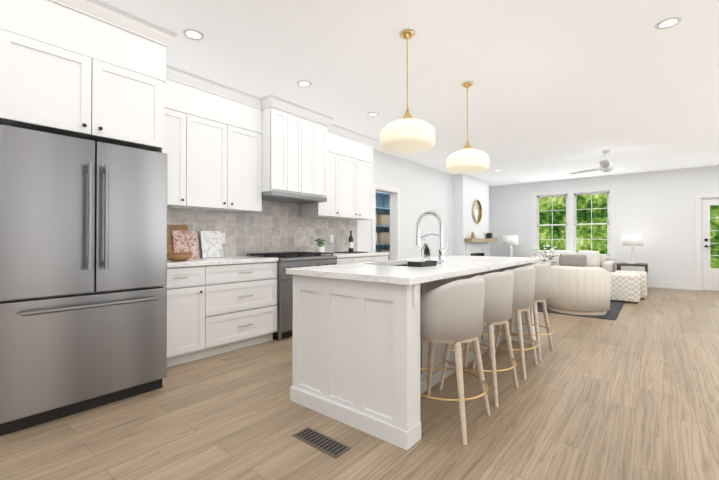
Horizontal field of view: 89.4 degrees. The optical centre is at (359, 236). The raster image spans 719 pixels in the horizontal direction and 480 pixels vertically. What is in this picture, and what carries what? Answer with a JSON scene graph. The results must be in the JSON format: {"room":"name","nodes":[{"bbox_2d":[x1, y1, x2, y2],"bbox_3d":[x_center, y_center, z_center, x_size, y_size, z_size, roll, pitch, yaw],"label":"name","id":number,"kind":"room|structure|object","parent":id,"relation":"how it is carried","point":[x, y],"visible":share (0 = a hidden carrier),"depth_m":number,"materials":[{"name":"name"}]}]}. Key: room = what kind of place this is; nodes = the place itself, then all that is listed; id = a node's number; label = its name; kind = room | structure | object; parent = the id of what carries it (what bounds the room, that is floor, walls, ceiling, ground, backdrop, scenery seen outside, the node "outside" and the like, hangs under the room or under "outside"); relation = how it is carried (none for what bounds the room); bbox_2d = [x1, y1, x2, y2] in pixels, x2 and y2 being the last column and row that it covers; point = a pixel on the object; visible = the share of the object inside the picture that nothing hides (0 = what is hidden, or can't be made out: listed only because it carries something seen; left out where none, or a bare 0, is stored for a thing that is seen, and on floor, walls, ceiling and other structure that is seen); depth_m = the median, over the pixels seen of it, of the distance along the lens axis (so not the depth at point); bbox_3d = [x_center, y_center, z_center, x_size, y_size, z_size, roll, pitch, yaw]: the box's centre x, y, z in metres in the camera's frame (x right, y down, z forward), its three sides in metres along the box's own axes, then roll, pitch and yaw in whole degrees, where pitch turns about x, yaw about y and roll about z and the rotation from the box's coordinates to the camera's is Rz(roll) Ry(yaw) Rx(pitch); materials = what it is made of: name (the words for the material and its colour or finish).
{"room":"living room and kitchen","nodes":[
{"label":"living room and kitchen","id":0,"kind":"room"},
{"bbox_2d":[0,287,718,479],"bbox_3d":[1.821,1.209,4.225,9.050,0.100,13.500,0,-1,39],"label":"floor","id":1,"kind":"structure","parent":0,"point":[631,392],"depth_m":2.24,"materials":[{"name":"brown wood"}]},
{"bbox_2d":[0,124,166,435],"bbox_3d":[-2.080,0.249,2.672,1.018,1.795,0.910,0,-1,39],"label":"fridge","id":2,"kind":"object","parent":1,"relation":"on","point":[83,273],"visible":1,"depth_m":2.32,"materials":[{"name":"silver metal"}]},
{"bbox_2d":[0,0,176,383],"bbox_3d":[-2.152,-0.222,2.735,0.985,2.738,1.076,0,-1,39],"label":"tall cabinet","id":3,"kind":"object","parent":1,"relation":"on","point":[65,71],"depth_m":2.43,"materials":[{"name":"white paint"}]},
{"bbox_2d":[164,264,207,367],"bbox_3d":[-1.829,0.710,3.396,0.623,0.884,0.482,0,-1,39],"label":"base cabinet","id":4,"kind":"object","parent":1,"relation":"on","point":[187,288],"depth_m":3.26,"materials":[{"name":"white paint"}]},
{"bbox_2d":[208,260,278,356],"bbox_3d":[-1.433,0.714,3.882,0.623,0.884,0.891,0,-1,39],"label":"base cabinet","id":5,"kind":"object","parent":1,"relation":"on","point":[218,305],"depth_m":3.68,"materials":[{"name":"white paint"}]},
{"bbox_2d":[167,256,278,267],"bbox_3d":[-1.558,0.251,3.715,0.643,0.040,1.313,0,-1,39],"label":"countertop","id":6,"kind":"structure","parent":5,"relation":"on","point":[194,263],"depth_m":3.58,"materials":[{"name":"white stone"}]},
{"bbox_2d":[167,252,192,260],"bbox_3d":[-1.696,0.189,3.411,0.250,0.075,0.250,0,-1,39],"label":"bowl","id":7,"kind":"object","parent":6,"relation":"on","point":[181,256],"visible":0.96,"depth_m":3.33,"materials":[{"name":"brown wood"}]},
{"bbox_2d":[167,225,201,258],"bbox_3d":[-1.860,0.053,3.753,0.127,0.353,0.380,0,-1,39],"label":"cutting board","id":8,"kind":"object","parent":6,"relation":"on","point":[181,238],"depth_m":3.77,"materials":[{"name":"brown wood"}]},
{"bbox_2d":[202,231,223,257],"bbox_3d":[-1.632,0.083,4.018,0.076,0.295,0.240,0,-1,39],"label":"cutting board","id":9,"kind":"object","parent":6,"relation":"on","point":[212,247],"depth_m":4.01,"materials":[{"name":"white stone"}]},
{"bbox_2d":[247,251,336,340],"bbox_3d":[-0.808,0.679,4.535,0.729,0.965,0.898,0,-1,39],"label":"range","id":10,"kind":"object","parent":1,"relation":"on","point":[291,259],"visible":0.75,"depth_m":4.11,"materials":[{"name":"silver metal"}]},
{"bbox_2d":[292,427,350,457],"bbox_3d":[-0.216,1.137,2.022,0.340,0.008,0.120,0,-1,39],"label":"floor vent","id":11,"kind":"object","parent":1,"relation":"in","point":[324,443],"visible":1,"depth_m":2.01,"materials":[{"name":"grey metal"}]},
{"bbox_2d":[321,252,388,263],"bbox_3d":[-0.171,0.706,5.401,0.658,0.925,1.238,0,-1,39],"label":"base cabinet","id":12,"kind":"object","parent":1,"relation":"on","point":[345,258],"visible":0.06,"depth_m":5.21,"materials":[{"name":"white paint"}]},
{"bbox_2d":[315,238,324,251],"bbox_3d":[-0.557,0.129,5.031,0.160,0.221,0.125,0,-1,39],"label":"plant pot","id":13,"kind":"object","parent":12,"relation":"on","point":[320,248],"visible":0.94,"depth_m":4.98,"materials":[{"name":"white ceramic"}]},
{"bbox_2d":[334,251,366,252],"bbox_3d":[-0.131,0.238,5.567,0.300,0.012,0.440,0,-1,39],"label":"tray","id":14,"kind":"object","parent":12,"relation":"on","point":[351,252],"visible":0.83,"depth_m":5.45,"materials":[{"name":"black"}]},
{"bbox_2d":[348,231,352,251],"bbox_3d":[-0.131,0.069,5.568,0.077,0.325,0.077,0,-1,39],"label":"wine bottle","id":15,"kind":"object","parent":14,"relation":"on","point":[350,244],"visible":1,"depth_m":5.54,"materials":[{"name":"green glass"}]},
{"bbox_2d":[376,191,389,249],"bbox_3d":[0.001,0.042,8.623,0.377,2.305,2.500,0,-1,39],"label":"pantry","id":16,"kind":"object","parent":1,"relation":"on","point":[382,203],"visible":0.08,"depth_m":9.57,"materials":[{"name":"blue"}]},
{"bbox_2d":[378,232,389,243],"bbox_3d":[0.581,0.035,9.311,0.287,0.279,0.420,0,-1,39],"label":"basket","id":17,"kind":"object","parent":16,"relation":"in","point":[382,237],"depth_m":9.13,"materials":[{"name":"beige wicker"}]},
{"bbox_2d":[378,214,389,225],"bbox_3d":[0.581,-0.415,9.314,0.287,0.279,0.420,0,-1,39],"label":"basket","id":18,"kind":"object","parent":16,"relation":"in","point":[383,220],"depth_m":9.14,"materials":[{"name":"beige wicker"}]},
{"bbox_2d":[378,250,389,259],"bbox_3d":[0.581,0.485,9.307,0.287,0.279,0.420,0,-1,39],"label":"basket","id":19,"kind":"object","parent":16,"relation":"in","point":[378,250],"depth_m":9.24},
{"bbox_2d":[290,263,535,449],"bbox_3d":[0.722,0.709,3.306,1.014,0.884,2.702,0,-1,39],"label":"kitchen island","id":20,"kind":"object","parent":1,"relation":"on","point":[360,352],"depth_m":2.21,"materials":[{"name":"white paint"}]},
{"bbox_2d":[286,255,539,286],"bbox_3d":[0.746,0.247,3.290,1.005,0.040,2.760,0,-1,39],"label":"island countertop","id":21,"kind":"structure","parent":20,"relation":"on","point":[455,265],"depth_m":2.44,"materials":[{"name":"white stone"}]},
{"bbox_2d":[386,263,410,266],"bbox_3d":[0.402,0.374,3.157,0.446,0.240,0.756,0,-1,39],"label":"sink","id":22,"kind":"object","parent":21,"relation":"in","point":[387,264],"depth_m":3.38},
{"bbox_2d":[407,260,436,266],"bbox_3d":[0.480,0.202,2.772,0.120,0.040,0.240,0,-1,39],"label":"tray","id":23,"kind":"object","parent":21,"relation":"on","point":[420,263],"visible":0.96,"depth_m":2.69,"materials":[{"name":"black"}]},
{"bbox_2d":[421,238,429,261],"bbox_3d":[0.509,0.109,2.813,0.074,0.201,0.068,0,-1,39],"label":"soap bottle","id":24,"kind":"object","parent":23,"relation":"in","point":[425,253],"visible":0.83,"depth_m":2.79,"materials":[{"name":"clear glass"}]},
{"bbox_2d":[416,210,447,263],"bbox_3d":[0.611,-0.002,3.092,0.274,0.452,0.103,0,-1,39],"label":"faucet","id":25,"kind":"object","parent":21,"relation":"on","point":[442,251],"visible":1,"depth_m":3.03,"materials":[{"name":"silver metal"}]},
{"bbox_2d":[420,275,489,444],"bbox_3d":[0.535,0.695,2.297,0.524,0.902,0.524,0,-1,39],"label":"stool","id":26,"kind":"object","parent":1,"relation":"on","point":[451,312],"visible":0.77,"depth_m":2.08,"materials":[{"name":"beige fabric"}]},
{"bbox_2d":[439,270,518,406],"bbox_3d":[0.902,0.699,2.747,0.524,0.902,0.524,0,-1,39],"label":"stool","id":27,"kind":"object","parent":1,"relation":"on","point":[498,299],"visible":0.62,"depth_m":2.53,"materials":[{"name":"beige fabric"}]},
{"bbox_2d":[472,265,537,379],"bbox_3d":[1.294,0.702,3.227,0.524,0.902,0.524,0,-1,39],"label":"stool","id":28,"kind":"object","parent":1,"relation":"on","point":[523,288],"visible":0.5,"depth_m":3.00,"materials":[{"name":"beige fabric"}]},
{"bbox_2d":[495,262,553,360],"bbox_3d":[1.660,0.706,3.676,0.524,0.902,0.524,0,-1,39],"label":"stool","id":29,"kind":"object","parent":1,"relation":"on","point":[542,283],"visible":0.54,"depth_m":3.46,"materials":[{"name":"beige fabric"}]},
{"bbox_2d":[533,253,615,272],"bbox_3d":[5.252,0.811,9.250,2.020,0.777,0.960,0,-1,39],"label":"sofa","id":30,"kind":"object","parent":1,"relation":"on","point":[609,266],"visible":0.19,"depth_m":8.47,"materials":[{"name":"beige fabric"}]},
{"bbox_2d":[535,250,571,265],"bbox_3d":[5.006,0.559,9.401,0.870,0.428,0.250,0,-1,36],"label":"sofa pillow","id":31,"kind":"object","parent":30,"relation":"on","point":[555,259],"depth_m":9.36,"materials":[{"name":"white fabric"}]},
{"bbox_2d":[558,254,587,266],"bbox_3d":[5.235,0.599,8.930,0.600,0.330,0.186,0,-1,39],"label":"sofa pillow","id":32,"kind":"object","parent":30,"relation":"on","point":[580,258],"depth_m":8.88,"materials":[{"name":"grey fabric"}]},
{"bbox_2d":[577,251,599,266],"bbox_3d":[5.613,0.555,8.919,0.480,0.428,0.231,0,-1,36],"label":"sofa pillow","id":33,"kind":"object","parent":30,"relation":"on","point":[593,256],"depth_m":8.81,"materials":[{"name":"white fabric"}]},
{"bbox_2d":[537,300,624,319],"bbox_3d":[3.784,1.179,7.463,2.700,0.012,4.000,0,-1,39],"label":"area rug","id":34,"kind":"object","parent":1,"relation":"on","point":[613,312],"visible":0.14,"depth_m":5.59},
{"bbox_2d":[546,265,610,315],"bbox_3d":[3.402,0.809,5.716,0.908,0.725,0.855,0,-1,39],"label":"barrel chair","id":35,"kind":"object","parent":34,"relation":"on","point":[580,290],"visible":1,"depth_m":5.36,"materials":[{"name":"beige fabric"}]},
{"bbox_2d":[609,272,639,303],"bbox_3d":[4.818,0.929,6.661,0.521,0.500,0.521,0,-1,39],"label":"ottoman","id":36,"kind":"object","parent":34,"relation":"on","point":[625,286],"visible":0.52,"depth_m":6.44,"materials":[{"name":"fabric"}]},
{"bbox_3d":[3.998,0.983,7.807,0.920,0.410,0.920,0,-1,39],"label":"coffee table","id":37,"kind":"object","parent":34,"relation":"on","visible":0},
{"bbox_2d":[532,245,558,263],"bbox_3d":[4.004,0.475,7.810,0.568,0.605,0.631,0,-1,39],"label":"flowers","id":38,"kind":"object","parent":37,"relation":"on","point":[545,259],"visible":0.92,"depth_m":7.77,"materials":[{"name":"white plant"}]},
{"bbox_2d":[614,270,647,299],"bbox_3d":[5.293,0.932,7.100,0.517,0.500,0.517,0,-1,39],"label":"ottoman","id":39,"kind":"object","parent":1,"relation":"on","point":[643,275],"visible":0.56,"depth_m":6.80,"materials":[{"name":"fabric"}]},
{"bbox_2d":[617,263,647,272],"bbox_3d":[6.205,0.902,8.266,0.550,0.580,0.550,0,-1,39],"label":"side table","id":40,"kind":"object","parent":1,"relation":"on","point":[619,265],"visible":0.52,"depth_m":8.09,"materials":[{"name":"brown wood"}]},
{"bbox_2d":[621,234,642,263],"bbox_3d":[6.205,0.281,8.271,0.400,0.660,0.400,0,-1,39],"label":"table lamp","id":41,"kind":"object","parent":40,"relation":"on","point":[632,240],"visible":1,"depth_m":8.16,"materials":[{"name":"white fabric"}]},
{"bbox_3d":[4.228,0.917,10.162,0.550,0.580,0.550,0,-1,39],"label":"side table","id":42,"kind":"object","parent":1,"relation":"on","visible":0},
{"bbox_2d":[503,235,517,256],"bbox_3d":[4.228,0.296,10.167,0.400,0.660,0.400,0,-1,39],"label":"table lamp","id":43,"kind":"object","parent":42,"relation":"on","point":[510,240],"visible":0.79,"depth_m":10.02,"materials":[{"name":"white fabric"}]},
{"bbox_2d":[99,0,718,185],"bbox_3d":[1.821,-1.631,4.248,9.050,0.100,13.500,0,-1,39],"label":"ceiling","id":44,"kind":"structure","parent":0,"point":[559,89],"depth_m":3.45,"materials":[{"name":"white paint"}]},
{"bbox_2d":[183,29,203,39],"bbox_3d":[-1.304,-1.589,2.861,0.154,0.006,0.154,0,0,-6],"label":"recessed light","id":45,"kind":"object","parent":44,"relation":"in","point":[192,34],"depth_m":2.85,"materials":[{"name":"white"}]},
{"bbox_2d":[297,80,311,86],"bbox_3d":[-0.571,-1.581,3.760,0.154,0.006,0.154,0,-1,30],"label":"recessed light","id":46,"kind":"object","parent":44,"relation":"in","point":[303,83],"depth_m":3.75,"materials":[{"name":"white"}]},
{"bbox_2d":[367,112,378,115],"bbox_3d":[0.175,-1.574,4.674,0.154,0.006,0.154,0,-1,30],"label":"recessed light","id":47,"kind":"object","parent":44,"relation":"in","point":[370,113],"depth_m":4.67,"materials":[{"name":"white"}]},
{"bbox_2d":[380,29,434,153],"bbox_3d":[0.375,-1.141,2.843,0.428,0.899,0.428,0,-1,39],"label":"pendant light","id":48,"kind":"object","parent":44,"relation":"hanging from","point":[407,132],"visible":1,"depth_m":2.70,"materials":[{"name":"white glass"}]},
{"bbox_2d":[446,81,489,173],"bbox_3d":[1.117,-1.134,3.760,0.428,0.899,0.428,0,-1,39],"label":"pendant light","id":49,"kind":"object","parent":44,"relation":"hanging from","point":[467,158],"visible":1,"depth_m":3.62,"materials":[{"name":"white glass"}]},
{"bbox_2d":[568,150,651,174],"bbox_3d":[4.371,-1.365,6.477,1.303,0.394,1.152,0,-1,39],"label":"ceiling fan","id":50,"kind":"object","parent":44,"relation":"hanging from","point":[606,165],"visible":1,"depth_m":6.55,"materials":[{"name":"white"}]},
{"bbox_2d":[655,17,681,28],"bbox_3d":[2.301,-1.590,2.708,0.154,0.006,0.154,0,0,12],"label":"recessed light","id":51,"kind":"object","parent":44,"relation":"in","point":[669,22],"depth_m":2.71,"materials":[{"name":"white"}]},
{"bbox_2d":[357,149,489,258],"bbox_3d":[-0.272,-0.197,5.943,0.150,2.740,13.500,0,-1,39],"label":"wall","id":52,"kind":"structure","parent":0,"point":[423,188],"depth_m":7.59,"materials":[{"name":"white paint"}]},
{"bbox_2d":[165,78,196,209],"bbox_3d":[-1.939,-0.899,3.509,0.341,1.204,0.498,0,-1,39],"label":"upper cabinet","id":53,"kind":"object","parent":52,"relation":"attached to","point":[180,99],"depth_m":3.50,"materials":[{"name":"white paint"}]},
{"bbox_2d":[193,89,264,212],"bbox_3d":[-1.562,-0.895,3.972,0.341,1.204,0.935,0,-1,39],"label":"upper cabinet","id":54,"kind":"object","parent":52,"relation":"attached to","point":[225,154],"depth_m":3.88,"materials":[{"name":"white paint"}]},
{"bbox_2d":[166,65,265,109],"bbox_3d":[-1.518,-1.532,3.698,0.079,0.103,1.317,0,-1,39],"label":"crown molding","id":55,"kind":"structure","parent":54,"relation":"attached to","point":[172,73],"depth_m":3.73,"materials":[{"name":"white paint"}]},
{"bbox_2d":[167,200,356,257],"bbox_3d":[-1.135,-0.106,4.759,0.008,0.820,3.461,0,-1,39],"label":"tile backsplash","id":56,"kind":"structure","parent":52,"relation":"attached to","point":[273,226],"depth_m":4.72,"materials":[{"name":"grey tile"}]},
{"bbox_2d":[221,233,224,243],"bbox_3d":[-1.583,0.019,4.198,0.004,0.120,0.070,0,-1,39],"label":"electrical outlet plate","id":57,"kind":"object","parent":56,"relation":"attached to","point":[223,238],"depth_m":4.21,"materials":[{"name":"white plastic"}]},
{"bbox_2d":[330,235,333,242],"bbox_3d":[-0.426,0.030,5.616,0.004,0.120,0.070,0,-1,39],"label":"electrical outlet plate","id":58,"kind":"object","parent":56,"relation":"attached to","point":[331,236],"depth_m":5.61,"materials":[{"name":"white plastic"}]},
{"bbox_2d":[261,107,292,197],"bbox_3d":[-1.111,-1.007,4.388,0.516,0.974,0.275,0,-1,39],"label":"upper cabinet","id":59,"kind":"object","parent":52,"relation":"attached to","point":[276,124],"depth_m":4.21,"materials":[{"name":"white paint"}]},
{"bbox_2d":[265,95,336,127],"bbox_3d":[-0.691,-1.526,4.457,0.064,0.103,1.022,0,-1,39],"label":"crown molding","id":60,"kind":"structure","parent":59,"relation":"attached to","point":[270,100],"depth_m":4.38,"materials":[{"name":"white paint"}]},
{"bbox_2d":[277,114,304,197],"bbox_3d":[-0.983,-1.006,4.544,0.516,0.974,0.322,0,-1,39],"label":"upper cabinet","id":61,"kind":"object","parent":52,"relation":"attached to","point":[298,122],"depth_m":4.43,"materials":[{"name":"white paint"}]},
{"bbox_2d":[285,118,320,201],"bbox_3d":[-0.839,-1.004,4.720,0.516,0.974,0.322,0,-1,39],"label":"upper cabinet","id":62,"kind":"object","parent":52,"relation":"attached to","point":[312,128],"depth_m":4.61,"materials":[{"name":"white paint"}]},
{"bbox_2d":[297,124,328,201],"bbox_3d":[-0.712,-1.003,4.877,0.516,0.974,0.274,0,-1,39],"label":"upper cabinet","id":63,"kind":"object","parent":52,"relation":"attached to","point":[324,133],"depth_m":4.79,"materials":[{"name":"white paint"}]},
{"bbox_2d":[301,132,344,217],"bbox_3d":[-0.542,-0.885,5.222,0.341,1.204,0.473,0,-1,39],"label":"upper cabinet","id":64,"kind":"object","parent":52,"relation":"attached to","point":[333,206],"depth_m":5.18,"materials":[{"name":"white paint"}]},
{"bbox_2d":[327,126,377,146],"bbox_3d":[-0.119,-1.518,5.412,0.079,0.103,1.298,0,-1,39],"label":"crown molding","id":65,"kind":"structure","parent":64,"relation":"attached to","point":[340,131],"depth_m":5.45,"materials":[{"name":"white paint"}]},
{"bbox_2d":[337,137,372,219],"bbox_3d":[-0.188,-0.882,5.656,0.341,1.204,0.886,0,-1,39],"label":"upper cabinet","id":66,"kind":"object","parent":52,"relation":"attached to","point":[358,155],"depth_m":5.60,"materials":[{"name":"white paint"}]},
{"bbox_2d":[372,183,399,259],"bbox_3d":[0.443,0.115,6.816,0.186,2.130,0.900,0,-1,39],"label":"door frame","id":67,"kind":"structure","parent":52,"relation":"attached to","point":[394,192],"depth_m":7.05,"materials":[{"name":"white wood"}]},
{"bbox_2d":[453,174,488,255],"bbox_3d":[2.980,-0.167,9.588,0.279,2.739,1.760,0,-1,39],"label":"wall","id":68,"kind":"structure","parent":0,"point":[468,190],"depth_m":9.09,"materials":[{"name":"white paint"}]},
{"bbox_2d":[472,199,481,223],"bbox_3d":[3.086,-0.658,9.506,0.032,0.632,0.632,0,-1,39],"label":"round mirror","id":69,"kind":"object","parent":68,"relation":"attached to","point":[477,211],"visible":1,"depth_m":9.52,"materials":[{"name":"gold metal"}]},
{"bbox_2d":[464,238,496,241],"bbox_3d":[3.201,0.092,9.509,0.199,0.100,1.800,0,-1,39],"label":"mantel shelf","id":70,"kind":"object","parent":68,"relation":"attached to","point":[480,239],"visible":1,"depth_m":9.17,"materials":[{"name":"brown wood"}]},
{"bbox_2d":[471,232,491,237],"bbox_3d":[3.193,-0.039,9.502,0.120,0.160,1.284,0,-1,39],"label":"mantel decor","id":71,"kind":"object","parent":70,"relation":"on","point":[488,235],"visible":0.88,"depth_m":9.86,"materials":[{"name":"black"}]},
{"bbox_2d":[490,165,718,282],"bbox_3d":[6.776,-0.174,8.809,7.150,2.740,0.150,0,-1,39],"label":"wall","id":72,"kind":"structure","parent":0,"point":[654,208],"depth_m":8.68,"materials":[{"name":"white paint"}]},
{"bbox_2d":[531,186,615,260],"bbox_3d":[5.652,-0.312,9.694,1.950,1.890,0.200,0,-1,39],"label":"window","id":73,"kind":"structure","parent":72,"relation":"in","point":[570,192],"depth_m":9.63,"materials":[{"name":"white wood"}]},
{"bbox_2d":[648,281,695,289],"bbox_3d":[5.724,1.126,9.549,4.570,0.152,0.016,0,-1,39],"label":"baseboard","id":74,"kind":"structure","parent":72,"relation":"attached to","point":[673,285],"depth_m":8.34,"materials":[{"name":"white paint"}]},
{"bbox_2d":[695,193,718,289],"bbox_3d":[7.964,0.118,7.826,1.090,2.140,0.168,0,-1,39],"label":"door frame","id":75,"kind":"structure","parent":72,"relation":"attached to","point":[698,232],"depth_m":8.07,"materials":[{"name":"white wood"}]},
{"bbox_2d":[702,198,718,290],"bbox_3d":[7.936,0.169,7.792,0.862,2.014,0.105,0,-1,39],"label":"entry door","id":76,"kind":"structure","parent":72,"relation":"in","point":[710,278],"depth_m":8.01,"materials":[{"name":"white wood"}]},
{"label":"outside","id":77,"kind":"structure","parent":0,"visible":0},
{"bbox_2d":[539,193,718,267],"bbox_3d":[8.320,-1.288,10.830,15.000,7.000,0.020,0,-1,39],"label":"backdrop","id":78,"kind":"structure","parent":77,"point":[583,216],"depth_m":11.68,"materials":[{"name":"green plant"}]}
]}

